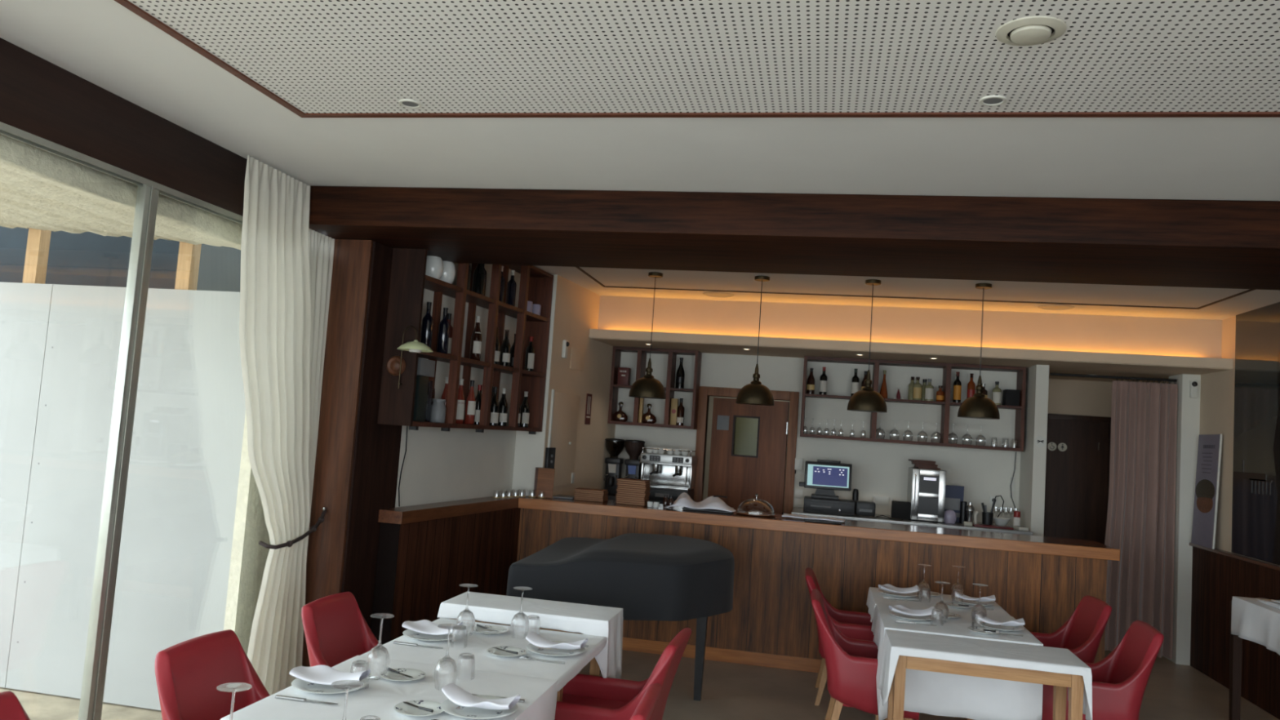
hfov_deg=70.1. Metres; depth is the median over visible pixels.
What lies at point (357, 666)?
water tumbler
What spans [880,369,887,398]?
bottle
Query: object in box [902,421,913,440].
glass
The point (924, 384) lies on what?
bottle
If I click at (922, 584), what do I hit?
wine glass
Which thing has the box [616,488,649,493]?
menu board
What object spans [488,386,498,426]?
bottle
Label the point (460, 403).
bottle
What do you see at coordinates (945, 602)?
butter knife
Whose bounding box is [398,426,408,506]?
cable
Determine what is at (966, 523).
box
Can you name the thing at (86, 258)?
mesh screen
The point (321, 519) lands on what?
tieback
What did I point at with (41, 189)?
canopy
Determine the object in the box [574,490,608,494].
menu board
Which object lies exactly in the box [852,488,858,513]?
canister
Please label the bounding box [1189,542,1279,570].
trim
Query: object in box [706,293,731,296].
grille
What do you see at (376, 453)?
trim
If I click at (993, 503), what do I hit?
knife steel
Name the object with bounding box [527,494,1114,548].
countertop
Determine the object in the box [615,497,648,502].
menu board
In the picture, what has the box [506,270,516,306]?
bottle
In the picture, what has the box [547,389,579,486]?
door
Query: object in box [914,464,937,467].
menu board
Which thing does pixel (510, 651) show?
butter knife
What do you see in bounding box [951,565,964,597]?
wine glass
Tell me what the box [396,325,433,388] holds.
wall lamp
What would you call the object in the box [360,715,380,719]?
water tumbler
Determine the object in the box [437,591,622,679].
tablecloth
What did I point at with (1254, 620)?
cloth
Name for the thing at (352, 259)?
column
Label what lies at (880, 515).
cable
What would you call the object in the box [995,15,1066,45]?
valve
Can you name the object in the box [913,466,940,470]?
menu board
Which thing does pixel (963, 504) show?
tube
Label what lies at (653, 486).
drip tray
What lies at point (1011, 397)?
cube
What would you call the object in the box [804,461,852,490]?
monitor
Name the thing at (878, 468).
wall
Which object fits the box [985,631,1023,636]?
fork
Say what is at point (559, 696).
dining table
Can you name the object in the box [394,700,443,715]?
bread plate
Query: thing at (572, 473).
wall switch
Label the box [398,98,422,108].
recessed light
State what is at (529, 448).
wall
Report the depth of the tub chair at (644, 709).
3.05 m
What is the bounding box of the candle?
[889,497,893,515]
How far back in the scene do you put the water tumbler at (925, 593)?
5.97 m
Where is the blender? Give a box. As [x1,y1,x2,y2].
[973,511,978,524]
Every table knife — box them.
[274,694,337,704]
[392,641,443,648]
[471,693,524,702]
[884,596,919,601]
[895,620,936,626]
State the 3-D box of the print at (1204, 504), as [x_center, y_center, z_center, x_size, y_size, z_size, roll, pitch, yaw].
[4.888,1.239,7.895,0.002,0.170,0.340,6,-4,12]
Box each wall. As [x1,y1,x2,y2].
[223,413,270,655]
[395,262,520,507]
[511,274,557,495]
[542,275,615,495]
[597,295,1222,358]
[614,351,1020,524]
[702,395,789,502]
[1018,364,1048,536]
[1047,378,1112,417]
[1156,315,1279,565]
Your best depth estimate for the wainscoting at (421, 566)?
6.28 m
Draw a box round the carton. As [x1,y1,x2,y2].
[424,380,433,422]
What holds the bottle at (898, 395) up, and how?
on the wall shelf at (947, 367)
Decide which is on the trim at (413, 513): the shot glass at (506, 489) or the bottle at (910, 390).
the shot glass at (506, 489)
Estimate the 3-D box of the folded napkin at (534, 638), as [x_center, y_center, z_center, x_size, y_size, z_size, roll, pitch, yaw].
[-0.369,1.237,3.998,0.250,0.052,0.137,3,-4,15]
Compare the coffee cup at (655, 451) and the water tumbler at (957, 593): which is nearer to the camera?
the water tumbler at (957, 593)
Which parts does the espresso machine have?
panel, button panel, name plate, head panel, cup rail, panel, button panel, panel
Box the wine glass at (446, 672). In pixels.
[434,623,462,691]
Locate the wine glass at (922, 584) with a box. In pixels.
[916,564,930,599]
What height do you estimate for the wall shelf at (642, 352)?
0.797 m
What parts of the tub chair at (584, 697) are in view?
seat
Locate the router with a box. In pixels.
[794,457,803,473]
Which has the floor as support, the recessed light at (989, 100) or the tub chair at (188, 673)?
the tub chair at (188, 673)
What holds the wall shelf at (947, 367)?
attached to the wall at (878, 468)
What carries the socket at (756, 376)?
attached to the pendant lamp at (754, 393)
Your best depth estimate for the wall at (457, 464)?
6.83 m
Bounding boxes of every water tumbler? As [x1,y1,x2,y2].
[350,660,369,689]
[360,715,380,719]
[450,625,467,648]
[456,653,475,680]
[527,614,539,635]
[919,587,930,602]
[930,608,943,626]
[951,588,963,603]
[971,610,985,627]
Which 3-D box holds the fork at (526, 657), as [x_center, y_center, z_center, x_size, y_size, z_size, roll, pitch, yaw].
[-0.411,1.264,3.840,0.198,0.011,0.024,3,-4,13]
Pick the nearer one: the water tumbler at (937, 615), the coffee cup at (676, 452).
the water tumbler at (937, 615)
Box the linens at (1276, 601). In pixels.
[1271,599,1279,603]
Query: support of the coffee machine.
on the countertop at (799, 511)
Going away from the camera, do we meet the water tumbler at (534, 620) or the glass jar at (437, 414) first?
the water tumbler at (534, 620)
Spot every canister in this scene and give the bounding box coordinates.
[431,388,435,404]
[526,301,532,312]
[532,304,541,315]
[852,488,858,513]
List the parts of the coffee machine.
handle, door glass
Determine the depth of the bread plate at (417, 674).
3.45 m
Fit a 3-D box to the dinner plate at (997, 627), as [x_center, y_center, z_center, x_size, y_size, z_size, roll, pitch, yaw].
[2.065,1.529,5.228,0.260,0.018,0.260,3,-4,11]
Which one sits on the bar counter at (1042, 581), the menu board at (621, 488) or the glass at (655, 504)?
the glass at (655, 504)
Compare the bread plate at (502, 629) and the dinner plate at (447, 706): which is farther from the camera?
the bread plate at (502, 629)
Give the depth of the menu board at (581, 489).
7.63 m
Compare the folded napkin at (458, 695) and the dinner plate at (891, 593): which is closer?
the folded napkin at (458, 695)
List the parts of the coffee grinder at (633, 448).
casing, hopper lid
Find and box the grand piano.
[506,533,734,701]
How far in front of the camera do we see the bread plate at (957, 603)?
5.88 m
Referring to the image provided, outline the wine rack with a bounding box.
[377,248,553,434]
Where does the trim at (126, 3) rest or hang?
attached to the ceiling at (318, 56)
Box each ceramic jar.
[425,255,443,279]
[439,260,455,284]
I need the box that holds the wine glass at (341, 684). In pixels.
[331,680,363,719]
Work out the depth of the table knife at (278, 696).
3.09 m
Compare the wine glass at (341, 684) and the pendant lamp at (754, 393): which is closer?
the wine glass at (341, 684)
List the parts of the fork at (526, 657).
handle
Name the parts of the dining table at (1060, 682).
leg, leg, leg, leg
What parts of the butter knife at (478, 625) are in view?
handle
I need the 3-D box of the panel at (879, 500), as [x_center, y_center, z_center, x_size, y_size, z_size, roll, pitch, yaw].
[2.379,1.387,9.019,0.155,0.085,0.012,3,-4,11]
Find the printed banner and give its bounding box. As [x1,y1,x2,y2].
[1191,434,1222,549]
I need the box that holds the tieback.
[258,506,327,549]
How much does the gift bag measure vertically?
0.300 m
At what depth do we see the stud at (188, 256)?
5.42 m
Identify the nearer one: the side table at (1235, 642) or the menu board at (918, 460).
the side table at (1235, 642)
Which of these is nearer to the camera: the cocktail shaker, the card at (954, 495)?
the cocktail shaker
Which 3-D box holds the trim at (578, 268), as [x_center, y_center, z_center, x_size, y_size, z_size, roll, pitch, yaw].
[1.878,-0.641,6.773,4.960,0.010,2.250,3,-4,11]
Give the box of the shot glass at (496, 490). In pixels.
[492,489,500,497]
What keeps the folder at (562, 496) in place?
on the bar counter at (1042, 581)
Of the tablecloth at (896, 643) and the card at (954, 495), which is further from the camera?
the card at (954, 495)
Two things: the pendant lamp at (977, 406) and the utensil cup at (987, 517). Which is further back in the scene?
the utensil cup at (987, 517)
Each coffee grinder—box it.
[603,438,625,500]
[623,439,644,479]
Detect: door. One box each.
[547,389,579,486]
[707,397,789,514]
[1044,419,1109,544]
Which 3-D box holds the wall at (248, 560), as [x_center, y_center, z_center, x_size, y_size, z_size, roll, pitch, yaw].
[-2.196,0.651,5.397,0.070,2.760,0.460,3,-4,11]
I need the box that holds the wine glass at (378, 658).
[366,613,394,678]
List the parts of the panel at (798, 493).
plate, plate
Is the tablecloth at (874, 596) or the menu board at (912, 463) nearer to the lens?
the tablecloth at (874, 596)
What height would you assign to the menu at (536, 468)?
0.244 m
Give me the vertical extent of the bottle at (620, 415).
0.206 m
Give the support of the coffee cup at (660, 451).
on the espresso machine
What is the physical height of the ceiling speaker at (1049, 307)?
0.008 m
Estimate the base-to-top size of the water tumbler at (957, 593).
0.088 m
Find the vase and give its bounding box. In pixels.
[943,509,956,523]
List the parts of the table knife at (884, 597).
handle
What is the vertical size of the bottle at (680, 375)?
0.321 m
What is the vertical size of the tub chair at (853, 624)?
0.851 m
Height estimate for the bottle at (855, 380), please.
0.283 m
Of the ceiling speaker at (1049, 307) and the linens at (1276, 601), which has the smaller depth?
the linens at (1276, 601)
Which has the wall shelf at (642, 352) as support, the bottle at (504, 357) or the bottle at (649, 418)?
the bottle at (649, 418)
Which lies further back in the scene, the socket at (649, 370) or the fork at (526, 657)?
the socket at (649, 370)
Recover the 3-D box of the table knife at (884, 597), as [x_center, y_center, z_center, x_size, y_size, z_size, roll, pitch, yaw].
[1.721,1.575,6.001,0.227,0.008,0.017,3,-4,9]
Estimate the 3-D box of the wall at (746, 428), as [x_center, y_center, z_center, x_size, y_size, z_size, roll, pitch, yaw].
[1.246,1.329,10.338,2.300,2.585,1.880,3,-4,11]
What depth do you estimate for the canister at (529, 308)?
7.58 m
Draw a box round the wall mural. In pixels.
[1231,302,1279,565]
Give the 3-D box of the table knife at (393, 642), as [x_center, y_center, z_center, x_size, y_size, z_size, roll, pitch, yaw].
[-0.962,1.236,3.951,0.227,0.008,0.017,3,-4,9]
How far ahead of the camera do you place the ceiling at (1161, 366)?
8.32 m
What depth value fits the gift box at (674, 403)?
9.30 m
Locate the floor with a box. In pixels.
[0,649,1279,719]
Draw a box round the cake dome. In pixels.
[735,493,776,516]
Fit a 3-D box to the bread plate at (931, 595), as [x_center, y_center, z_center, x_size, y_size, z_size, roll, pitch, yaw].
[1.992,1.608,6.258,0.170,0.014,0.170,5,-5,-17]
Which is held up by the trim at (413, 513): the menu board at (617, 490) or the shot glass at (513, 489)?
the shot glass at (513, 489)
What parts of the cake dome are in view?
plate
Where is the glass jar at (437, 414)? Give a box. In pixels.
[429,398,445,422]
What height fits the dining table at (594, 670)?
0.812 m
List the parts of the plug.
socket plate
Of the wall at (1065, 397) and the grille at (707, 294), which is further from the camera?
the wall at (1065, 397)
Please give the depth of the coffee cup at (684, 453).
9.01 m
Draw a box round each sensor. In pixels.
[561,339,569,358]
[1189,380,1198,398]
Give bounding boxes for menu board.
[573,487,608,493]
[573,492,607,496]
[573,493,607,497]
[573,496,608,500]
[573,497,608,502]
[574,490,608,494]
[615,495,648,499]
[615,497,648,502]
[615,499,648,503]
[615,501,647,506]
[616,478,649,483]
[616,483,650,487]
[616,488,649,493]
[616,493,649,497]
[617,480,650,484]
[617,484,650,488]
[617,487,650,491]
[617,491,650,495]
[908,459,935,462]
[911,461,935,464]
[911,462,937,466]
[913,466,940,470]
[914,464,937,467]
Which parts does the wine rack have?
panel, post, post, post, panel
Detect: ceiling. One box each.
[0,0,1279,319]
[589,328,1233,382]
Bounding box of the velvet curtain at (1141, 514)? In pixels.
[1104,380,1177,658]
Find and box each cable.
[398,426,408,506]
[853,515,903,519]
[875,515,897,518]
[1009,451,1016,511]
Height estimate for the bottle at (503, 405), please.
0.299 m
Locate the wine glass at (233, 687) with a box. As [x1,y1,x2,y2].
[216,682,251,719]
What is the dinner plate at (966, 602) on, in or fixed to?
on the tablecloth at (874, 596)
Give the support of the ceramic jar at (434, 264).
on the wine rack
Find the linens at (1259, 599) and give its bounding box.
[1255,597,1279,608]
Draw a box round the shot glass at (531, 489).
[528,488,536,497]
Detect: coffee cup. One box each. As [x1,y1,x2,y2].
[645,446,653,453]
[651,446,657,453]
[657,447,665,453]
[666,448,674,454]
[672,448,680,454]
[680,448,688,455]
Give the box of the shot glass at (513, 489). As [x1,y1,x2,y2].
[511,488,519,497]
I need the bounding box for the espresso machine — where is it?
[639,447,697,504]
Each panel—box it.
[0,281,53,687]
[5,284,245,710]
[794,488,803,506]
[872,495,888,505]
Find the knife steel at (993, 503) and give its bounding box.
[990,501,995,512]
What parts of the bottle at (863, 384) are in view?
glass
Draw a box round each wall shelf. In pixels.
[607,346,702,429]
[800,355,1026,451]
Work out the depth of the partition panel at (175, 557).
5.33 m
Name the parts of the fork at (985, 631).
handle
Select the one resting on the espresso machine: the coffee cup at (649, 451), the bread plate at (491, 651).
the coffee cup at (649, 451)
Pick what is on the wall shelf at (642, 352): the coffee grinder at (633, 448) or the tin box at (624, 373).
the tin box at (624, 373)
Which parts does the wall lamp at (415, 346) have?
rod, lamp shade, lamp shade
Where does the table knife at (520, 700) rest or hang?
on the tablecloth at (380, 700)
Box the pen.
[713,495,726,497]
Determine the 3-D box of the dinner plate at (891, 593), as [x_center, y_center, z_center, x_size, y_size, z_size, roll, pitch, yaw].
[1.745,1.581,6.165,0.260,0.018,0.260,3,-4,11]
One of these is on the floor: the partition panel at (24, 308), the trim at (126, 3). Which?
the partition panel at (24, 308)
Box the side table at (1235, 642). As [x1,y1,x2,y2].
[1228,596,1242,719]
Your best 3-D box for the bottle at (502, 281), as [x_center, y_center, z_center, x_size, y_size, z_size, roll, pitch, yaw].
[-1.093,-0.583,7.122,0.074,0.304,0.074,0,-6,39]
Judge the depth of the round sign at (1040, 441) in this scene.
8.28 m
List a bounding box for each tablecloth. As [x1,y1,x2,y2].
[220,655,557,719]
[360,617,606,691]
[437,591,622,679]
[866,586,1010,622]
[871,602,1043,719]
[877,629,1092,719]
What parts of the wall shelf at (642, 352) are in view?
panel, panel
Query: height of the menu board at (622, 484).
0.016 m
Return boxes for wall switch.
[570,472,574,483]
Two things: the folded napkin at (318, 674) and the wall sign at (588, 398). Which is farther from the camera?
the wall sign at (588, 398)
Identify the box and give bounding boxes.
[617,367,631,385]
[638,397,644,422]
[670,398,678,425]
[890,500,911,519]
[963,521,972,526]
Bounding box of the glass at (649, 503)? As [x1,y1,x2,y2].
[647,501,653,506]
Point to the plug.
(993, 498)
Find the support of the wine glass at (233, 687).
on the tablecloth
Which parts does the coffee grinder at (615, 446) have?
casing, hopper lid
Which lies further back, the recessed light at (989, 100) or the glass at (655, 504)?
the glass at (655, 504)
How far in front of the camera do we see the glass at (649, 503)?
7.41 m
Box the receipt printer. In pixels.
[854,500,875,516]
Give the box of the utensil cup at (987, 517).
[982,511,993,524]
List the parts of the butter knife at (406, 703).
blade, handle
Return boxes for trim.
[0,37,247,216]
[0,121,243,224]
[78,184,159,719]
[114,0,1279,117]
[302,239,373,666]
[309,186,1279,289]
[341,241,402,628]
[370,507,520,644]
[377,493,529,524]
[575,266,1256,309]
[693,386,799,514]
[1043,413,1111,536]
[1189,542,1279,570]
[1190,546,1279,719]
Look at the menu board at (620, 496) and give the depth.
7.53 m
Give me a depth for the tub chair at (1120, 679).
4.94 m
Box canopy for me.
[0,133,242,249]
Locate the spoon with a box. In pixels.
[981,502,985,512]
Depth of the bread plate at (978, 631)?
5.09 m
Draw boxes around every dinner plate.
[291,678,368,693]
[402,629,452,641]
[440,694,517,719]
[525,640,585,656]
[878,589,917,597]
[888,610,931,621]
[958,599,995,605]
[979,622,1024,631]
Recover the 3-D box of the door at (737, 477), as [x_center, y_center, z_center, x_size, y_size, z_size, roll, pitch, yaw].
[1.079,1.465,9.333,0.799,2.120,0.062,2,-5,20]
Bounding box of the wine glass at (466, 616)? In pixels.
[456,583,478,635]
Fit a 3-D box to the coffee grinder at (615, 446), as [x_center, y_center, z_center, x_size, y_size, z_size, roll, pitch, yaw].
[-0.276,1.107,9.265,0.208,0.618,0.280,3,-4,11]
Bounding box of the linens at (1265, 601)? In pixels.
[1262,600,1279,606]
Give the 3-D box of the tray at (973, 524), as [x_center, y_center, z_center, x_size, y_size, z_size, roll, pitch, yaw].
[3.226,1.525,8.355,0.340,0.013,0.180,3,-4,11]
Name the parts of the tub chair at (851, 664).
leg, leg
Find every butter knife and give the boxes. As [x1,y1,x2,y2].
[388,667,413,678]
[402,701,433,712]
[476,624,499,631]
[493,647,518,653]
[945,602,968,606]
[968,626,995,632]
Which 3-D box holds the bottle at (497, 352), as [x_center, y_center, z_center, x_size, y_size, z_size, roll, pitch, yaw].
[-1.125,-0.108,7.085,0.081,0.299,0.080,0,-6,39]
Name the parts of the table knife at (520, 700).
handle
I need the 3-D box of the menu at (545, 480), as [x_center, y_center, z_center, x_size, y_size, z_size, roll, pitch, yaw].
[-0.795,1.034,7.675,0.140,0.243,0.050,4,-4,1]
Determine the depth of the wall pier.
8.20 m
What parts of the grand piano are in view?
leg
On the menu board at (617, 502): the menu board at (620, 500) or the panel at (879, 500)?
the menu board at (620, 500)
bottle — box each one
[420,302,433,348]
[436,307,449,354]
[440,377,448,407]
[447,313,453,355]
[455,378,465,423]
[463,380,475,424]
[469,315,481,360]
[471,263,484,295]
[474,384,482,424]
[482,263,486,295]
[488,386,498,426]
[493,327,500,364]
[497,388,507,426]
[498,266,505,302]
[499,329,511,366]
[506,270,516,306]
[509,333,515,367]
[517,402,520,426]
[519,391,529,427]
[524,336,534,371]
[613,401,627,422]
[642,403,656,423]
[662,494,668,506]
[667,495,673,508]
[675,357,684,388]
[676,398,684,425]
[806,368,814,394]
[818,366,827,395]
[850,368,859,395]
[861,371,867,390]
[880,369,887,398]
[896,386,900,399]
[907,376,914,399]
[912,377,921,399]
[921,379,926,400]
[924,378,933,400]
[935,385,944,401]
[952,371,961,402]
[966,373,975,398]
[982,383,987,397]
[991,381,1001,404]
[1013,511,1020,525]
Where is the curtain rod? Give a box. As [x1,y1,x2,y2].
[1049,373,1177,384]
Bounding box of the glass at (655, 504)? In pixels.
[653,502,659,507]
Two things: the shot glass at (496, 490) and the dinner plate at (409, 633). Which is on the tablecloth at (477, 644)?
the dinner plate at (409, 633)
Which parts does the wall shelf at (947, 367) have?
panel, panel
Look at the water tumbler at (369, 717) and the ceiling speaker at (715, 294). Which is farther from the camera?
the ceiling speaker at (715, 294)
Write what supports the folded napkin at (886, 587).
on the dinner plate at (891, 593)
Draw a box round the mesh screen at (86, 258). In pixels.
[0,226,240,292]
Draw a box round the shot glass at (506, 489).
[505,488,513,497]
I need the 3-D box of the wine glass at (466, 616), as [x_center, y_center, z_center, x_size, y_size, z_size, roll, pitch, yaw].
[-0.803,1.159,4.229,0.088,0.225,0.088,3,-4,11]
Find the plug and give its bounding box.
[989,495,1004,522]
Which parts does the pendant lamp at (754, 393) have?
lamp shade, cord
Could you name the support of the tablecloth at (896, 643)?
on the dining table at (1060, 682)
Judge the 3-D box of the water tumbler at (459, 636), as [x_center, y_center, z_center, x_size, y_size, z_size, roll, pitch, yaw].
[-0.792,1.212,3.997,0.072,0.088,0.072,3,-4,11]
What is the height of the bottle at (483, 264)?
0.304 m
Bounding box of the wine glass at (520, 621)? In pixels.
[511,586,532,639]
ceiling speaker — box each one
[702,291,734,297]
[1037,304,1074,310]
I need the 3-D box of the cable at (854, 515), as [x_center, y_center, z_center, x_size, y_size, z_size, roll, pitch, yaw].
[2.222,1.470,8.509,0.453,0.010,0.045,3,-4,14]
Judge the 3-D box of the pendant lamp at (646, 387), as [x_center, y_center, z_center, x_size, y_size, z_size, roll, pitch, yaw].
[0.094,-0.202,7.437,0.301,1.022,0.301,3,-4,16]
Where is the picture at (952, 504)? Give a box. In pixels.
[944,497,959,510]
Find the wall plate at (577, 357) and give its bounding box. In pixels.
[569,347,584,371]
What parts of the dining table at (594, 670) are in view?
leg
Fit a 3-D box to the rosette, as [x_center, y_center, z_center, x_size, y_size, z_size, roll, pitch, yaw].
[-1.548,0.035,5.769,0.128,0.128,0.030,3,-4,11]
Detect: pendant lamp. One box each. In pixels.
[628,271,666,399]
[735,275,773,405]
[847,279,887,412]
[957,283,999,419]
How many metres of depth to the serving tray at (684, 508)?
7.37 m
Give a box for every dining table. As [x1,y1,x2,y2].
[452,618,602,676]
[556,687,563,701]
[875,715,887,719]
[887,655,1084,719]
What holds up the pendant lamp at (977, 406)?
hanging from the ceiling at (318, 56)
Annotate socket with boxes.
[643,358,653,377]
[750,364,761,384]
[862,369,873,390]
[973,375,985,396]
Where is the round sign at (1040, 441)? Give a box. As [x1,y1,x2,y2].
[1034,435,1046,447]
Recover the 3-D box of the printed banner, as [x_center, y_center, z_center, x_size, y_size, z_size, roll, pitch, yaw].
[4.905,1.126,7.898,0.060,0.968,0.458,3,-4,11]
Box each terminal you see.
[799,459,852,500]
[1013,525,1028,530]
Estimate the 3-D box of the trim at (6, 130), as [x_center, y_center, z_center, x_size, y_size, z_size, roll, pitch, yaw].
[-2.876,-1.079,1.189,0.068,0.035,9.230,3,-4,11]
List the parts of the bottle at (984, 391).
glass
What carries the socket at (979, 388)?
attached to the pendant lamp at (977, 406)
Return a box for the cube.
[1002,389,1019,405]
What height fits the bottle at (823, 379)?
0.283 m
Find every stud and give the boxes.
[22,227,51,284]
[174,241,201,289]
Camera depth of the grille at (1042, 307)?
7.80 m
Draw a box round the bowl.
[992,516,1010,525]
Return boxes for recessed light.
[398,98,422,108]
[978,95,1007,106]
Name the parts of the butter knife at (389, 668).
handle, blade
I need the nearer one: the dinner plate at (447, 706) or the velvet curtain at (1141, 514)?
the dinner plate at (447, 706)
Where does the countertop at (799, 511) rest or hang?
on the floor
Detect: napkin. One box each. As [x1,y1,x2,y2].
[288,664,370,684]
[401,619,462,635]
[441,683,520,710]
[525,631,587,649]
[666,492,736,511]
[878,583,917,593]
[888,604,934,616]
[960,594,995,601]
[977,616,1024,626]
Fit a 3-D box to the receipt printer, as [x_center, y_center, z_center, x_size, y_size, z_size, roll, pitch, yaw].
[2.139,1.413,8.659,0.180,0.135,0.203,3,-4,11]
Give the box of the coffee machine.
[906,466,946,522]
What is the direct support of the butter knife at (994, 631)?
on the bread plate at (978, 631)
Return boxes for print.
[1195,479,1214,498]
[1196,497,1213,512]
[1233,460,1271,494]
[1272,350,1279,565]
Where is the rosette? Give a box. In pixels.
[386,355,405,375]
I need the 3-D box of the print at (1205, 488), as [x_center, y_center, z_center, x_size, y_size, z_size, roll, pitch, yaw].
[4.902,1.135,7.912,0.002,0.200,0.400,6,-4,12]
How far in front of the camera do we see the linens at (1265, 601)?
6.03 m
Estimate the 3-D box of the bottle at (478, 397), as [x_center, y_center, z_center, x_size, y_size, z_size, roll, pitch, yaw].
[-1.214,0.336,6.858,0.081,0.299,0.080,0,-6,39]
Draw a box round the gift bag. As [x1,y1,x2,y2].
[413,375,428,422]
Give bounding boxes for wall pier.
[1164,373,1200,665]
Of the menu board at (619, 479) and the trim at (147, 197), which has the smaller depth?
the trim at (147, 197)
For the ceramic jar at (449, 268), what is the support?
on the wine rack
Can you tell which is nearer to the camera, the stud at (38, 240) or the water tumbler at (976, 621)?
the water tumbler at (976, 621)
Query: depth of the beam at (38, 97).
3.95 m
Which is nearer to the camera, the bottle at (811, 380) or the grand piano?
the grand piano
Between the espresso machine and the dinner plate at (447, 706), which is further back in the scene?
the espresso machine
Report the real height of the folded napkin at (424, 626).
0.056 m
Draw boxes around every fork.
[368,675,380,679]
[519,656,564,664]
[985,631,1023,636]
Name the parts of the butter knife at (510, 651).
handle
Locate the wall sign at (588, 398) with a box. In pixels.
[584,393,591,424]
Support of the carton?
on the wine rack
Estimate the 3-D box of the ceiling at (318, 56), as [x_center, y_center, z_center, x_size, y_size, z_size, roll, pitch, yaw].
[0.900,-1.003,3.698,6.800,0.124,15.800,3,-4,11]
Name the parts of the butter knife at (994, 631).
handle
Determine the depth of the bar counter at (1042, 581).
7.00 m
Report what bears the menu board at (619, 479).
on the menu board at (619, 482)
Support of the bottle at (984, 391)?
on the wall shelf at (947, 367)
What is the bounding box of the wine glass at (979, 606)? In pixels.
[971,583,988,618]
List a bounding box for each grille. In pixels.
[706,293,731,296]
[1040,306,1071,309]
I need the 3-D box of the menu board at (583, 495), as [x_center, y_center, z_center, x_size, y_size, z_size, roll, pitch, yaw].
[-0.415,1.147,7.715,0.250,0.014,0.200,3,-4,11]
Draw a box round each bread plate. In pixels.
[379,668,426,681]
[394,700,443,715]
[473,625,508,634]
[486,646,526,657]
[930,591,943,596]
[945,602,972,608]
[948,612,960,617]
[967,626,999,634]
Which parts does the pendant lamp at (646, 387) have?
lamp shade, cord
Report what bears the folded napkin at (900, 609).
on the dinner plate at (895, 614)
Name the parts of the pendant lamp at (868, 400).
lamp shade, cord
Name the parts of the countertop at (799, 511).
cash drawer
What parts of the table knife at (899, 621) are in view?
handle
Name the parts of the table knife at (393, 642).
handle, blade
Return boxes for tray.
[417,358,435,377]
[648,484,689,490]
[682,506,733,513]
[972,523,1013,529]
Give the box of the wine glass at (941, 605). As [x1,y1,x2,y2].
[934,581,950,622]
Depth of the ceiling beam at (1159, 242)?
4.91 m
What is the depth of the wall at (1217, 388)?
7.71 m
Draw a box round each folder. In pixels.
[552,494,573,499]
[804,519,841,524]
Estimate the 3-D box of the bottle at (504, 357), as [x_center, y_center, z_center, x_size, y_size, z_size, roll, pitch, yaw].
[-1.067,-0.092,7.246,0.081,0.299,0.080,0,-6,39]
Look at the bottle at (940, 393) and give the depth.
8.83 m
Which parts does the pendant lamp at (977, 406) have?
lamp shade, cord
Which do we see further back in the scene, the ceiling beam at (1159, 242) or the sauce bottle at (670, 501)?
the sauce bottle at (670, 501)
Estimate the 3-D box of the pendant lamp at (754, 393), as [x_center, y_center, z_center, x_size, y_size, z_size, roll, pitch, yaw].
[0.945,-0.157,7.266,0.301,1.022,0.301,3,-4,16]
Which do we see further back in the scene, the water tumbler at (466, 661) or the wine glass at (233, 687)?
the water tumbler at (466, 661)
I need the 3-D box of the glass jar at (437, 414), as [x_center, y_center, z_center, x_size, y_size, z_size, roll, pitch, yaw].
[-1.378,0.345,6.215,0.108,0.162,0.108,3,-5,17]
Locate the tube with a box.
[960,501,967,524]
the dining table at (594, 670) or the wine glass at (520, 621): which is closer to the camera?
the wine glass at (520, 621)
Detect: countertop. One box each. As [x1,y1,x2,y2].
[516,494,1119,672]
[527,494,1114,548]
[791,496,1032,535]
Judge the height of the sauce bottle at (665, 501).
0.102 m
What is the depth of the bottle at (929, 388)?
8.84 m
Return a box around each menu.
[533,466,549,496]
[535,467,555,497]
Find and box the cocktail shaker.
[965,502,974,523]
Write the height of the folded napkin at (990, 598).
0.052 m
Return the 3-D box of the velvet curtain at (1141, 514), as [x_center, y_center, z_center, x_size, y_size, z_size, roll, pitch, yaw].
[4.557,1.432,8.347,0.600,2.470,0.114,3,-4,10]
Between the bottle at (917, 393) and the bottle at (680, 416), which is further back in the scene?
the bottle at (680, 416)
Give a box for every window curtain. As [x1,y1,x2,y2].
[239,155,311,695]
[306,228,334,562]
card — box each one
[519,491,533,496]
[944,484,964,522]
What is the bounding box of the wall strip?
[1009,477,1014,497]
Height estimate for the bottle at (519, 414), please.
0.299 m
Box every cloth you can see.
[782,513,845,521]
[1231,595,1279,655]
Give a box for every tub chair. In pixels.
[0,690,30,719]
[154,629,270,719]
[301,591,378,666]
[554,627,691,719]
[630,683,661,719]
[804,567,874,705]
[811,588,919,719]
[1030,595,1111,663]
[1041,620,1164,719]
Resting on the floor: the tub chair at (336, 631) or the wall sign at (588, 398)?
the tub chair at (336, 631)
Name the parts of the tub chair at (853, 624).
leg, leg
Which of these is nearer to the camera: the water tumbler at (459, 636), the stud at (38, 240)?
the water tumbler at (459, 636)
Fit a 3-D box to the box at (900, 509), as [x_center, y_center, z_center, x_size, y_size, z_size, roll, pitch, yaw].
[2.467,1.419,8.616,0.170,0.160,0.120,3,-4,11]
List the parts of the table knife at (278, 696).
handle, blade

